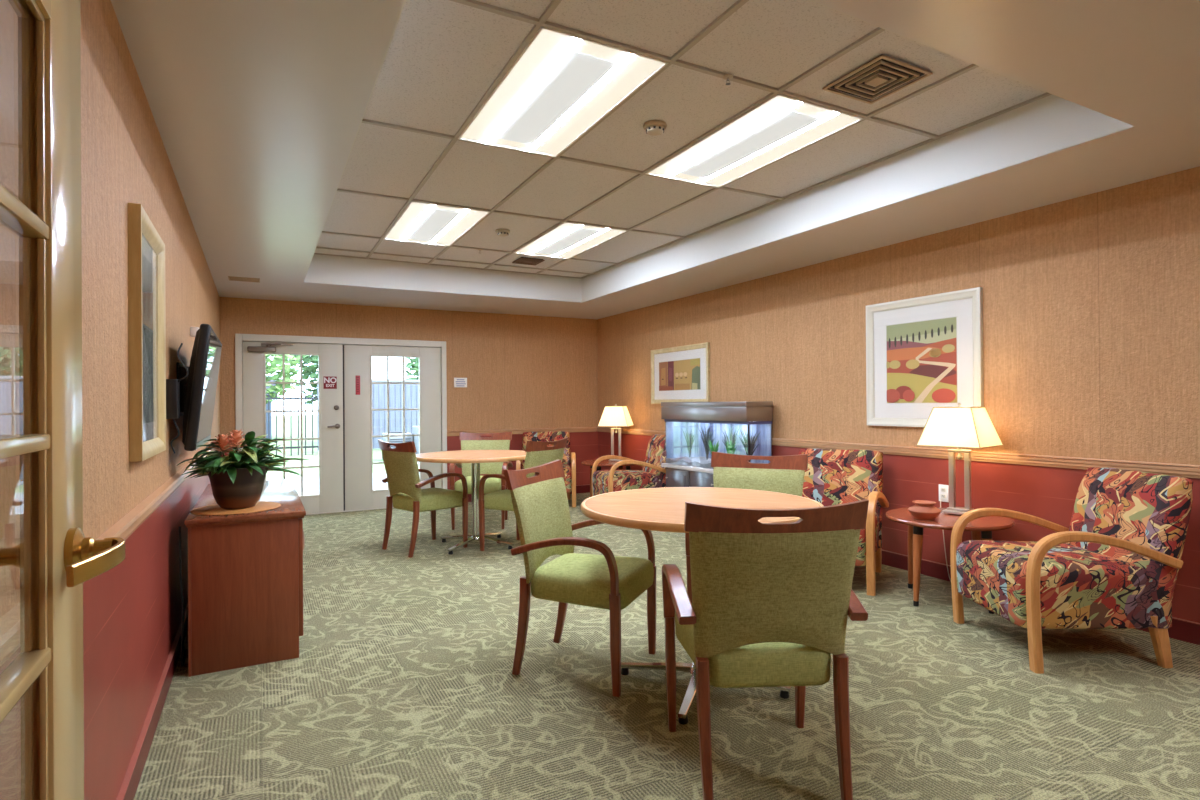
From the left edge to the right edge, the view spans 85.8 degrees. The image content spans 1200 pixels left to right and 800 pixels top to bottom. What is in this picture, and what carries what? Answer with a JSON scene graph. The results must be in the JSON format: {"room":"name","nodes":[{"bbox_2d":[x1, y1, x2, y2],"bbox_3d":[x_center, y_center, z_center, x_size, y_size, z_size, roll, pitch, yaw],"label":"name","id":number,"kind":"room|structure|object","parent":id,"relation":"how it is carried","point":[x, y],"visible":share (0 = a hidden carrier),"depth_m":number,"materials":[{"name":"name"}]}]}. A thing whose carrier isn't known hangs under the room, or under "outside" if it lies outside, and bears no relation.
{"room":"care facility","nodes":[
{"label":"care facility","id":0,"kind":"room"},
{"bbox_2d":[0,0,219,799],"bbox_3d":[-1.992,-0.154,2.832,0.120,2.900,9.705,0,0,-28],"label":"wall","id":1,"kind":"structure","parent":0,"point":[132,610],"depth_m":1.88,"materials":[{"name":"paint"}]},
{"bbox_2d":[0,0,124,799],"bbox_3d":[-0.629,0.240,0.622,0.176,2.048,0.910,0,0,-28],"label":"door","id":2,"kind":"structure","parent":1,"relation":"in","point":[54,557],"depth_m":0.88,"materials":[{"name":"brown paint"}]},
{"bbox_2d":[0,441,216,665],"bbox_3d":[-1.918,0.406,2.866,0.036,0.066,9.465,0,0,-28],"label":"trim","id":3,"kind":"structure","parent":1,"relation":"attached to","point":[9,622],"depth_m":1.93,"materials":[{"name":"brown wood"}]},
{"bbox_2d":[128,203,165,461],"bbox_3d":[-1.675,-0.220,2.397,0.036,0.850,0.620,0,0,-28],"label":"framed artwork","id":4,"kind":"object","parent":1,"relation":"attached to","point":[146,248],"visible":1,"depth_m":2.32,"materials":[{"name":"white wood"}]},
{"bbox_2d":[116,603,187,799],"bbox_3d":[-1.919,1.240,2.858,0.018,0.110,9.465,0,0,-28],"label":"baseboard","id":5,"kind":"structure","parent":1,"relation":"attached to","point":[128,789],"depth_m":2.42,"materials":[{"name":"red wood"}]},
{"bbox_2d":[166,343,188,453],"bbox_3d":[-1.941,-0.009,2.967,0.093,0.515,0.120,0,0,-28],"label":"mount","id":6,"kind":"object","parent":1,"relation":"attached to","point":[172,385],"visible":0.95,"depth_m":2.91,"materials":[{"name":"black plastic"}]},
{"bbox_2d":[190,327,199,336],"bbox_3d":[-2.531,-0.425,4.033,0.050,0.060,0.050,0,0,-28],"label":"wall sensor","id":7,"kind":"object","parent":1,"relation":"attached to","point":[193,330],"visible":0.73,"depth_m":4.01,"materials":[{"name":"white plastic"}]},
{"bbox_2d":[176,324,221,450],"bbox_3d":[-2.183,-0.058,3.513,0.174,0.608,1.050,0,0,-28],"label":"television","id":8,"kind":"object","parent":1,"relation":"attached to","point":[198,389],"visible":0.9,"depth_m":3.12,"materials":[{"name":"black plastic"}]},
{"bbox_2d":[220,297,597,489],"bbox_3d":[-2.118,-0.132,8.183,4.651,2.900,0.120,0,0,-28],"label":"wall","id":9,"kind":"structure","parent":0,"point":[520,371],"depth_m":8.44,"materials":[{"name":"orange paint"}]},
{"bbox_2d":[243,341,343,513],"bbox_3d":[-3.490,0.331,7.381,1.034,1.966,0.124,0,0,-28],"label":"door","id":10,"kind":"structure","parent":9,"relation":"in","point":[329,498],"depth_m":7.51,"materials":[{"name":"beige paint"}]},
{"bbox_2d":[323,376,336,388],"bbox_3d":[-3.166,-0.204,7.573,0.144,0.145,0.006,0,0,-28],"label":"exit sign","id":11,"kind":"object","parent":10,"relation":"attached to","point":[330,382],"visible":1,"depth_m":7.57,"materials":[{"name":"red plastic"}]},
{"bbox_2d":[235,334,446,514],"bbox_3d":[-3.006,0.303,7.700,2.335,2.080,0.140,0,0,-28],"label":"trim","id":12,"kind":"structure","parent":9,"relation":"attached to","point":[239,338],"depth_m":7.59,"materials":[{"name":"beige paint"}]},
{"bbox_2d":[343,345,441,510],"bbox_3d":[-2.535,0.325,7.925,1.162,1.966,0.053,0,0,-28],"label":"door","id":13,"kind":"structure","parent":9,"relation":"in","point":[358,492],"depth_m":7.78,"materials":[{"name":"beige paint"}]},
{"bbox_2d":[356,375,359,394],"bbox_3d":[-2.895,-0.178,7.717,0.052,0.230,0.004,0,0,-28],"label":"label","id":14,"kind":"object","parent":13,"relation":"attached to","point":[357,377],"visible":1,"depth_m":7.71,"materials":[{"name":"red plastic"}]},
{"bbox_2d":[454,378,466,386],"bbox_3d":[-1.790,-0.224,8.286,0.170,0.124,0.007,0,0,-28],"label":"notice","id":15,"kind":"object","parent":9,"relation":"attached to","point":[458,382],"visible":1,"depth_m":8.28,"materials":[{"name":"white paper"}]},
{"bbox_2d":[447,427,596,435],"bbox_3d":[-0.994,0.422,8.684,2.141,0.066,0.036,0,0,-28],"label":"trim","id":16,"kind":"structure","parent":9,"relation":"attached to","point":[577,429],"depth_m":8.67,"materials":[{"name":"brown wood"}]},
{"bbox_2d":[468,484,589,501],"bbox_3d":[-0.983,1.256,8.693,2.141,0.110,0.018,0,0,-28],"label":"baseboard","id":17,"kind":"structure","parent":9,"relation":"attached to","point":[579,488],"depth_m":9.06,"materials":[{"name":"red wood"}]},
{"bbox_2d":[497,51,617,143],"bbox_3d":[-0.246,-1.448,3.183,0.216,0.020,0.983,0,0,-28],"label":"diffuser","id":18,"kind":"object","parent":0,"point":[577,74],"depth_m":3.06,"materials":[{"name":"grey plastic"}]},
{"bbox_2d":[111,0,1199,318],"bbox_3d":[0.109,-1.395,3.950,4.891,0.443,9.705,0,0,-28],"label":"ceiling","id":19,"kind":"structure","parent":0,"point":[258,108],"depth_m":3.21,"materials":[{"name":"white paint"}]},
{"bbox_2d":[228,276,259,282],"bbox_3d":[-3.349,-1.141,6.078,0.260,0.016,0.200,0,0,-28],"label":"ceiling vent","id":20,"kind":"object","parent":19,"relation":"in","point":[231,278],"visible":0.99,"depth_m":6.07,"materials":[{"name":"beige metal"}]},
{"bbox_2d":[495,229,509,236],"bbox_3d":[-0.830,-1.426,5.519,0.128,0.047,0.128,0,0,-28],"label":"smoke detector","id":21,"kind":"object","parent":19,"relation":"attached to","point":[500,232],"visible":1,"depth_m":5.48,"materials":[{"name":"beige plastic"}]},
{"bbox_2d":[512,257,544,264],"bbox_3d":[-0.744,-1.439,6.686,0.260,0.018,0.260,0,0,-28],"label":"ceiling vent","id":22,"kind":"object","parent":19,"relation":"in","point":[522,260],"visible":1,"depth_m":6.66,"materials":[{"name":"black metal"}]},
{"bbox_2d":[643,120,666,135],"bbox_3d":[0.293,-1.443,3.440,0.128,0.047,0.128,0,0,-28],"label":"smoke detector","id":23,"kind":"object","parent":19,"relation":"attached to","point":[653,127],"visible":1,"depth_m":3.41,"materials":[{"name":"beige plastic"}]},
{"bbox_2d":[314,0,1051,278],"bbox_3d":[-0.270,-1.454,4.538,3.007,0.012,5.473,0,0,-28],"label":"grid","id":24,"kind":"structure","parent":19,"relation":"attached to","point":[542,21],"depth_m":3.49,"materials":[{"name":"beige metal"}]},
{"bbox_2d":[383,201,489,245],"bbox_3d":[-1.383,-1.434,5.340,0.594,0.028,1.203,0,0,-28],"label":"ceiling light","id":25,"kind":"object","parent":24,"relation":"attached to","point":[433,221],"visible":1,"depth_m":5.26,"materials":[{"name":"white plastic"}]},
{"bbox_2d":[408,208,461,240],"bbox_3d":[-1.383,-1.430,5.340,0.216,0.020,0.983,0,0,-28],"label":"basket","id":26,"kind":"object","parent":25,"relation":"on","point":[435,221],"depth_m":5.23,"materials":[{"name":"grey"}]},
{"bbox_2d":[458,26,668,156],"bbox_3d":[-0.246,-1.451,3.183,0.594,0.028,1.203,0,0,-28],"label":"ceiling light","id":27,"kind":"object","parent":24,"relation":"attached to","point":[573,77],"visible":1,"depth_m":3.05,"materials":[{"name":"white plastic"}]},
{"bbox_2d":[514,222,626,258],"bbox_3d":[-0.305,-1.440,5.909,0.594,0.028,1.203,0,0,-28],"label":"ceiling light","id":28,"kind":"object","parent":24,"relation":"attached to","point":[567,240],"visible":1,"depth_m":5.83,"materials":[{"name":"white plastic"}]},
{"bbox_2d":[536,228,601,254],"bbox_3d":[-0.305,-1.437,5.909,0.216,0.020,0.983,0,0,-28],"label":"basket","id":29,"kind":"object","parent":28,"relation":"on","point":[575,236],"depth_m":5.82,"materials":[{"name":"grey"}]},
{"bbox_2d":[723,74,732,84],"bbox_3d":[0.579,-1.444,2.916,0.048,0.034,0.048,0,0,-28],"label":"sprinkler head","id":30,"kind":"object","parent":24,"relation":"attached to","point":[727,77],"visible":1,"depth_m":2.91},
{"bbox_2d":[645,94,863,187],"bbox_3d":[0.833,-1.458,3.752,0.594,0.028,1.203,0,0,-28],"label":"ceiling light","id":31,"kind":"object","parent":24,"relation":"attached to","point":[780,126],"visible":1,"depth_m":3.64,"materials":[{"name":"white plastic"}]},
{"bbox_2d":[680,110,820,177],"bbox_3d":[0.833,-1.454,3.752,0.216,0.020,0.983,0,0,-28],"label":"diffuser","id":32,"kind":"object","parent":31,"relation":"on","point":[788,123],"depth_m":3.64,"materials":[{"name":"grey plastic"}]},
{"bbox_2d":[823,55,932,103],"bbox_3d":[1.270,-1.469,2.966,0.330,0.018,0.330,0,0,-28],"label":"ceiling vent","id":33,"kind":"object","parent":19,"relation":"in","point":[883,74],"visible":1,"depth_m":2.95,"materials":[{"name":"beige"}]},
{"bbox_2d":[134,492,1199,799],"bbox_3d":[0.130,1.334,3.939,4.891,0.100,9.705,0,0,-28],"label":"floor","id":34,"kind":"structure","parent":0,"point":[401,685],"depth_m":2.70,"materials":[{"name":"carpet"}]},
{"bbox_2d":[179,526,186,665],"bbox_3d":[-2.051,0.946,3.175,0.022,0.697,0.357,0,0,-31],"label":"power cable","id":35,"kind":"object","parent":34,"relation":"on","point":[180,557],"visible":1,"depth_m":3.03,"materials":[{"name":"black plastic"}]},
{"bbox_2d":[184,479,305,676],"bbox_3d":[-2.065,0.933,3.827,0.535,0.735,1.582,0,0,-28],"label":"sideboard","id":36,"kind":"object","parent":34,"relation":"on","point":[245,571],"visible":0.97,"depth_m":3.14,"materials":[{"name":"laminate"}]},
{"bbox_2d":[190,501,280,514],"bbox_3d":[-1.878,0.559,3.341,0.410,0.006,0.410,0,0,-28],"label":"placemat","id":37,"kind":"object","parent":36,"relation":"on","point":[216,509],"visible":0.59,"depth_m":3.27,"materials":[{"name":"wicker"}]},
{"bbox_2d":[178,430,307,508],"bbox_3d":[-1.860,0.352,3.360,0.488,0.406,0.574,-1,0,33],"label":"potted plant","id":38,"kind":"object","parent":37,"relation":"on","point":[237,479],"visible":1,"depth_m":3.25,"materials":[{"name":"green plant"}]},
{"bbox_2d":[378,439,467,556],"bbox_3d":[-1.562,0.825,5.677,0.606,0.966,0.602,-1,0,43],"label":"dining chair","id":39,"kind":"object","parent":34,"relation":"on","point":[400,462],"visible":1,"depth_m":5.52,"materials":[{"name":"green fabric"}]},
{"bbox_2d":[416,450,525,554],"bbox_3d":[-1.111,0.891,5.776,1.070,0.818,1.070,-1,0,25],"label":"round table","id":40,"kind":"object","parent":34,"relation":"on","point":[475,457],"visible":0.86,"depth_m":5.73,"materials":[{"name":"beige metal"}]},
{"bbox_2d":[449,431,512,529],"bbox_3d":[-1.238,0.826,6.790,0.606,0.966,0.602,0,0,-1],"label":"dining chair","id":41,"kind":"object","parent":34,"relation":"on","point":[469,441],"visible":0.65,"depth_m":6.96,"materials":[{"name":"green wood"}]},
{"bbox_2d":[479,437,567,550],"bbox_3d":[-0.657,0.817,5.642,0.602,0.966,0.606,-1,0,31],"label":"dining chair","id":42,"kind":"object","parent":34,"relation":"on","point":[537,453],"visible":0.38,"depth_m":5.51,"materials":[{"name":"green fabric"}]},
{"bbox_2d":[516,431,575,506],"bbox_3d":[-0.681,0.864,8.200,0.722,0.894,0.831,0,0,-4],"label":"armchair","id":43,"kind":"object","parent":34,"relation":"on","point":[541,436],"visible":0.46,"depth_m":8.44,"materials":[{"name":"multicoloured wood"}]},
{"bbox_2d":[503,460,655,696],"bbox_3d":[-0.087,0.803,3.135,0.602,0.966,0.606,-1,0,22],"label":"dining chair","id":44,"kind":"object","parent":34,"relation":"on","point":[608,581],"visible":0.94,"depth_m":3.00,"materials":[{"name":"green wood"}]},
{"bbox_2d":[581,459,635,496],"bbox_3d":[0.127,1.035,8.041,0.720,0.531,0.720,-1,0,32],"label":"side table","id":45,"kind":"object","parent":34,"relation":"on","point":[605,463],"visible":0.38,"depth_m":7.94,"materials":[{"name":"orange wood"}]},
{"bbox_2d":[598,404,633,461],"bbox_3d":[0.202,0.408,8.086,0.383,0.722,0.383,-1,0,14],"label":"table lamp","id":46,"kind":"object","parent":45,"relation":"on","point":[615,416],"visible":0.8,"depth_m":7.96,"materials":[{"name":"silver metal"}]},
{"bbox_2d":[591,434,667,495],"bbox_3d":[0.387,0.852,7.309,0.831,0.894,0.722,0,0,-16],"label":"armchair","id":47,"kind":"object","parent":34,"relation":"on","point":[653,475],"visible":0.69,"depth_m":7.09,"materials":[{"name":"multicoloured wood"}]},
{"bbox_2d":[661,463,713,486],"bbox_3d":[1.147,0.980,6.460,0.354,0.612,1.309,0,0,-31],"label":"stand","id":48,"kind":"object","parent":34,"relation":"on","point":[676,475],"visible":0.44,"depth_m":6.62,"materials":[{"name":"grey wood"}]},
{"bbox_2d":[661,401,772,468],"bbox_3d":[1.137,0.346,6.489,0.337,0.656,1.305,0,0,-31],"label":"aquarium","id":49,"kind":"object","parent":48,"relation":"on","point":[751,416],"visible":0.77,"depth_m":6.46,"materials":[{"name":"clear glass"}]},
{"bbox_2d":[683,429,695,456],"bbox_3d":[0.959,0.464,6.868,0.117,0.326,0.199,0,0,-28],"label":"plant","id":50,"kind":"object","parent":49,"relation":"on","point":[689,440],"visible":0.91,"depth_m":6.86,"materials":[{"name":"teal plant"}]},
{"bbox_2d":[699,425,714,459],"bbox_3d":[1.113,0.440,6.660,0.128,0.370,0.266,0,0,-28],"label":"plant","id":51,"kind":"object","parent":49,"relation":"on","point":[705,440],"visible":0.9,"depth_m":6.64,"materials":[{"name":"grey plant"}]},
{"bbox_2d":[707,440,718,454],"bbox_3d":[1.134,0.511,6.440,0.147,0.227,0.090,-1,0,28],"label":"plant","id":52,"kind":"object","parent":49,"relation":"on","point":[715,449],"visible":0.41,"depth_m":6.43,"materials":[{"name":"green plant"}]},
{"bbox_2d":[722,427,738,446],"bbox_3d":[1.290,0.443,6.403,0.102,0.360,0.242,0,0,-28],"label":"plant","id":53,"kind":"object","parent":49,"relation":"on","point":[732,439],"visible":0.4,"depth_m":6.37,"materials":[{"name":"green plant"}]},
{"bbox_2d":[725,440,736,453],"bbox_3d":[1.264,0.503,6.210,0.083,0.239,0.136,0,0,-28],"label":"plant","id":54,"kind":"object","parent":49,"relation":"on","point":[730,449],"visible":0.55,"depth_m":6.21,"materials":[{"name":"green plant"}]},
{"bbox_2d":[737,429,760,460],"bbox_3d":[1.420,0.448,6.130,0.144,0.346,0.301,0,0,-17],"label":"plant","id":55,"kind":"object","parent":49,"relation":"on","point":[753,441],"visible":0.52,"depth_m":6.11,"materials":[{"name":"teal plant"}]},
{"bbox_2d":[581,487,822,724],"bbox_3d":[0.451,0.868,2.896,1.070,0.818,1.070,-1,0,20],"label":"round table","id":56,"kind":"object","parent":34,"relation":"on","point":[653,509],"visible":0.63,"depth_m":2.85,"materials":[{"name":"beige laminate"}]},
{"bbox_2d":[685,451,807,602],"bbox_3d":[0.837,0.798,3.619,0.606,0.966,0.602,-1,0,26],"label":"dining chair","id":57,"kind":"object","parent":34,"relation":"on","point":[783,474],"visible":0.27,"depth_m":3.82,"materials":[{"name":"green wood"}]},
{"bbox_2d":[662,499,868,799],"bbox_3d":[0.537,0.794,2.239,0.606,0.966,0.602,0,0,-2],"label":"dining chair","id":58,"kind":"object","parent":34,"relation":"on","point":[771,605],"visible":1,"depth_m":2.01,"materials":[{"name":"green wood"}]},
{"bbox_2d":[798,448,888,595],"bbox_3d":[1.675,0.832,4.705,0.722,0.894,0.831,-1,0,32],"label":"armchair","id":59,"kind":"object","parent":34,"relation":"on","point":[831,476],"visible":0.48,"depth_m":4.84,"materials":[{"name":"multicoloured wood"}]},
{"bbox_2d":[886,507,1014,613],"bbox_3d":[2.208,1.003,4.097,0.720,0.531,0.720,0,0,-24],"label":"side table","id":60,"kind":"object","parent":34,"relation":"on","point":[980,528],"visible":0.71,"depth_m":3.97,"materials":[{"name":"orange wood"}]},
{"bbox_2d":[908,500,940,519],"bbox_3d":[2.018,0.686,4.016,0.188,0.107,0.188,0,0,-28],"label":"clay bowl","id":61,"kind":"object","parent":60,"relation":"on","point":[922,509],"visible":1,"depth_m":3.96,"materials":[{"name":"ceramic"}]},
{"bbox_2d":[916,403,1002,514],"bbox_3d":[2.318,0.376,4.160,0.383,0.722,0.383,0,0,-40],"label":"table lamp","id":62,"kind":"object","parent":60,"relation":"on","point":[959,428],"visible":0.89,"depth_m":4.10,"materials":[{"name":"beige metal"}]},
{"bbox_2d":[950,467,1192,673],"bbox_3d":[2.407,0.821,3.342,0.831,0.894,0.722,0,0,1],"label":"armchair","id":63,"kind":"object","parent":34,"relation":"on","point":[1117,563],"visible":1,"depth_m":3.07,"materials":[{"name":"fabric"}]},
{"bbox_2d":[597,166,1199,622],"bbox_3d":[2.228,-0.178,5.058,0.120,2.900,9.705,0,0,-28],"label":"wall","id":64,"kind":"structure","parent":0,"point":[1091,302],"depth_m":4.14,"materials":[{"name":"orange paint"}]},
{"bbox_2d":[651,342,710,403],"bbox_3d":[0.900,-0.284,7.408,0.034,0.660,1.140,0,0,-28],"label":"framed piece","id":65,"kind":"object","parent":64,"relation":"attached to","point":[679,373],"visible":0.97,"depth_m":7.36,"materials":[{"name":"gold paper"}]},
{"bbox_2d":[658,358,700,390],"bbox_3d":[0.903,-0.284,7.410,0.005,0.348,0.844,0,0,-28],"label":"print","id":66,"kind":"object","parent":65,"relation":"attached to","point":[674,374],"depth_m":7.40,"materials":[{"name":"multicoloured paper"}]},
{"bbox_2d":[597,427,1199,477],"bbox_3d":[2.163,0.383,5.019,0.036,0.066,9.465,0,0,-28],"label":"trim","id":67,"kind":"structure","parent":64,"relation":"attached to","point":[1181,470],"depth_m":4.16,"materials":[{"name":"brown wood"}]},
{"bbox_2d":[866,287,983,426],"bbox_3d":[2.328,-0.276,4.702,0.034,0.945,0.915,0,0,-28],"label":"framed landscape","id":68,"kind":"object","parent":64,"relation":"attached to","point":[924,353],"visible":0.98,"depth_m":4.68,"materials":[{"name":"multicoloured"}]},
{"bbox_2d":[885,316,957,402],"bbox_3d":[2.330,-0.276,4.703,0.008,0.599,0.585,0,0,-28],"label":"print","id":69,"kind":"object","parent":68,"relation":"attached to","point":[921,353],"depth_m":4.69,"materials":[{"name":"multicoloured paper"}]},
{"bbox_2d":[939,484,948,501],"bbox_3d":[2.424,0.658,4.555,0.011,0.120,0.074,0,0,-28],"label":"wall outlet","id":70,"kind":"object","parent":64,"relation":"attached to","point":[943,489],"visible":1,"depth_m":4.55,"materials":[{"name":"white plastic"}]},
{"bbox_2d":[940,497,950,580],"bbox_3d":[2.392,0.976,4.258,0.028,0.590,0.606,0,0,4],"label":"lamp cord","id":71,"kind":"object","parent":70,"relation":"attached to","point":[942,497],"visible":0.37,"depth_m":4.52,"materials":[{"name":"beige plastic"}]},
{"bbox_2d":[881,549,1199,644],"bbox_3d":[2.178,1.217,5.020,0.018,0.110,9.465,0,0,-28],"label":"baseboard","id":72,"kind":"structure","parent":64,"relation":"attached to","point":[1181,629],"depth_m":4.54,"materials":[{"name":"red wood"}]},
{"label":"outside","id":73,"kind":"structure","parent":0,"visible":0},
{"bbox_3d":[-1.682,1.397,14.988,5.000,0.070,2.900,0,0,-28],"label":"gravel bed","id":74,"kind":"object","parent":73,"visible":0},
{"bbox_2d":[382,431,412,458],"bbox_3d":[-4.749,1.061,15.118,0.600,0.670,0.612,0,0,-28],"label":"air conditioner","id":75,"kind":"object","parent":74,"relation":"on","point":[407,438],"visible":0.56,"depth_m":14.90,"materials":[{"name":"white metal"}]},
{"bbox_2d":[389,438,410,446],"bbox_3d":[-4.609,1.097,14.853,0.504,0.409,0.014,0,0,-28],"label":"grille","id":76,"kind":"object","parent":75,"relation":"attached to","point":[391,440],"depth_m":14.83,"materials":[{"name":"white metal"}]},
{"bbox_2d":[412,426,418,453],"bbox_3d":[-3.944,0.975,15.091,0.750,0.830,0.712,0,0,-28],"label":"air conditioner","id":77,"kind":"object","parent":74,"relation":"on","point":[415,429],"visible":0.08,"depth_m":14.78,"materials":[{"name":"metal"}]},
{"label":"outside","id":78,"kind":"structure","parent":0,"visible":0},
{"bbox_2d":[266,415,418,478],"bbox_3d":[-18.500,1.675,45.790,130.000,0.080,81.715,0,0,-28],"label":"lawn","id":79,"kind":"structure","parent":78,"point":[313,460],"depth_m":18.51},
{"bbox_2d":[266,376,275,438],"bbox_3d":[-16.684,0.287,24.550,7.800,2.500,4.400,0,0,-28],"label":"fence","id":80,"kind":"object","parent":79,"relation":"on","point":[267,387],"visible":0.12,"depth_m":24.48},
{"bbox_2d":[266,354,305,403],"bbox_3d":[-10.914,-1.225,19.538,3.902,5.424,3.902,0,0,-28],"label":"tree","id":81,"kind":"object","parent":79,"relation":"on","point":[277,359],"visible":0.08,"depth_m":19.73,"materials":[{"name":"green plant"}]},
{"bbox_2d":[266,393,318,456],"bbox_3d":[-10.000,0.639,15.636,7.900,1.620,0.036,0,0,-28],"label":"iron fence","id":82,"kind":"object","parent":79,"relation":"on","point":[268,398],"visible":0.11,"depth_m":16.69,"materials":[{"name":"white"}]},
{"bbox_2d":[288,355,317,403],"bbox_3d":[-10.507,-1.520,24.994,2.999,6.050,2.956,0,0,-4],"label":"tree","id":83,"kind":"object","parent":79,"relation":"on","point":[310,371],"visible":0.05,"depth_m":24.30,"materials":[{"name":"green plant"}]},
{"bbox_2d":[317,379,418,450],"bbox_3d":[-2.599,0.375,20.358,11.600,1.970,0.060,0,0,-28],"label":"fence","id":84,"kind":"object","parent":79,"relation":"on","point":[379,391],"visible":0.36,"depth_m":18.56,"materials":[{"name":"grey wood"}]},
{"bbox_2d":[405,357,418,379],"bbox_3d":[-5.418,-1.095,22.644,2.923,5.103,2.948,0,0,-28],"label":"tree","id":85,"kind":"object","parent":79,"relation":"on","point":[413,365],"visible":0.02,"depth_m":22.00,"materials":[{"name":"green plant"}]},
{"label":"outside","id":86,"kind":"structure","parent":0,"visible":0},
{"bbox_2d":[266,472,387,494],"bbox_3d":[-2.652,1.382,10.397,11.000,0.078,4.315,0,0,-28],"label":"patio","id":87,"kind":"structure","parent":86,"point":[310,484],"depth_m":10.51,"materials":[{"name":"white concrete"}]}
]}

